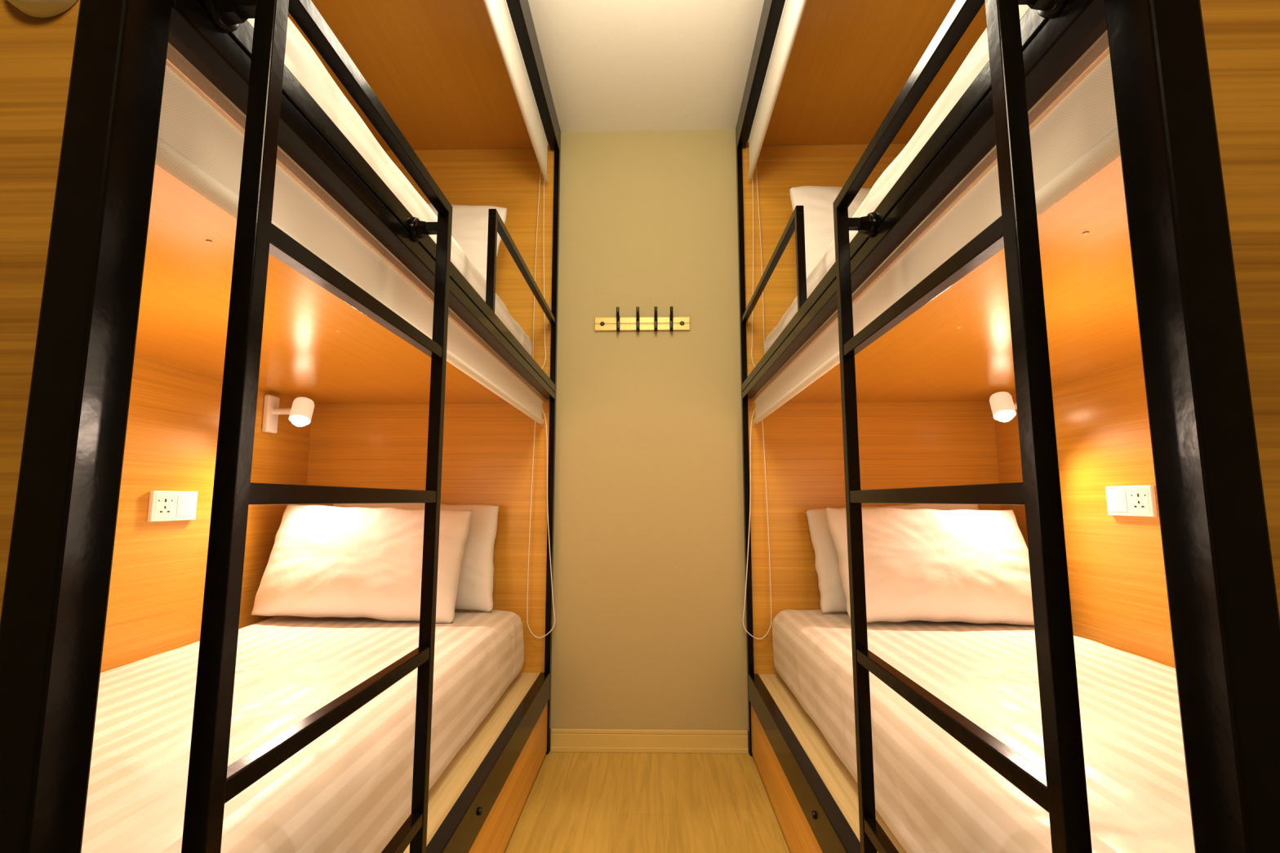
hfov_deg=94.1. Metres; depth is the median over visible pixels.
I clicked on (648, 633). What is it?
wall
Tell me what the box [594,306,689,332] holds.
coat rack
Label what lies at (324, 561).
pillow
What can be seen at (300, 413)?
reading lamp
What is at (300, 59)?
mattress
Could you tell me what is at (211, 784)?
ladder
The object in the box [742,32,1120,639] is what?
roller blind
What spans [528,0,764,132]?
ceiling
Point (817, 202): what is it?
pillow
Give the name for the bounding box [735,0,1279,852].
bunk bed
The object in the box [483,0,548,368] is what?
roller blind
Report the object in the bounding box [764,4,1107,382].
mattress
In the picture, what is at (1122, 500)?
wall socket
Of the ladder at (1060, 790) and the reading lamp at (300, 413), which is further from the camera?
the reading lamp at (300, 413)
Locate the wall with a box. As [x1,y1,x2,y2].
[550,129,748,741]
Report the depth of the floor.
1.91 m
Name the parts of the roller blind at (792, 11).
pull chain, head rail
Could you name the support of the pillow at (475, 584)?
on the mattress at (349, 790)
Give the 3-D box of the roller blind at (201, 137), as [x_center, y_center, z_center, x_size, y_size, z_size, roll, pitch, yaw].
[-0.411,0.238,1.433,0.120,0.954,1.975,0,-7,1]
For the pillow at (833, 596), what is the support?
on the mattress at (932, 793)
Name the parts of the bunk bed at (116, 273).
foot panel, post, panel, rail, ceiling panel, head panel, knob, rail, guard post, drawer, guard rail, rail, post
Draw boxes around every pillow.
[251,504,472,623]
[332,502,499,612]
[426,203,506,280]
[789,185,871,278]
[805,503,979,613]
[825,506,1034,625]
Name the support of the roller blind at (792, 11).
attached to the bunk bed at (1161, 269)
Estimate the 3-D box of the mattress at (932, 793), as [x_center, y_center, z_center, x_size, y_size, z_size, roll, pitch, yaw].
[0.952,0.716,1.352,0.942,0.262,1.960,0,-7,1]
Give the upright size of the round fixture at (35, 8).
0.061 m
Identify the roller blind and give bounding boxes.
[155,45,555,638]
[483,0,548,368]
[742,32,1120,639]
[747,0,806,367]
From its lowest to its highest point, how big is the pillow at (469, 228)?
0.504 m
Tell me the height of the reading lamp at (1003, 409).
0.142 m
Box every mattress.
[80,608,524,852]
[168,17,532,383]
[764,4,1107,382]
[772,609,1195,852]
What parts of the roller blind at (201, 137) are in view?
head rail, pull chain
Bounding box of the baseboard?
[550,728,748,753]
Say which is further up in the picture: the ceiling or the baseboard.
the ceiling
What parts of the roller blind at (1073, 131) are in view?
pull chain, head rail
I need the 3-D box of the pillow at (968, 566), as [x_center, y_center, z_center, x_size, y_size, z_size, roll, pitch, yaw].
[1.034,0.479,2.078,0.717,0.392,0.223,0,-7,1]
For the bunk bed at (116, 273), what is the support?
on the floor
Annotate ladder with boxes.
[181,0,452,852]
[833,0,1092,852]
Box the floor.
[503,751,791,852]
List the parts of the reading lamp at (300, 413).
wall plate, arm, bulb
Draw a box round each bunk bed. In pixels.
[0,0,560,852]
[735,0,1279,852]
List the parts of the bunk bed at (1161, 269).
post, rail, guard rail, drawer, guard post, rail, knob, ceiling panel, head panel, rail, panel, post, foot panel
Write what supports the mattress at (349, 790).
on the bunk bed at (116, 273)
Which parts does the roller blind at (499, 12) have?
head rail, pull chain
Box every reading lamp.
[262,394,314,433]
[989,391,1017,422]
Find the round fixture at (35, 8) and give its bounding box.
[7,0,77,17]
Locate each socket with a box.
[146,490,197,521]
[1105,484,1157,516]
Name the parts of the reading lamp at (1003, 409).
bulb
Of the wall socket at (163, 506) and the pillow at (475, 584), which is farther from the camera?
the pillow at (475, 584)

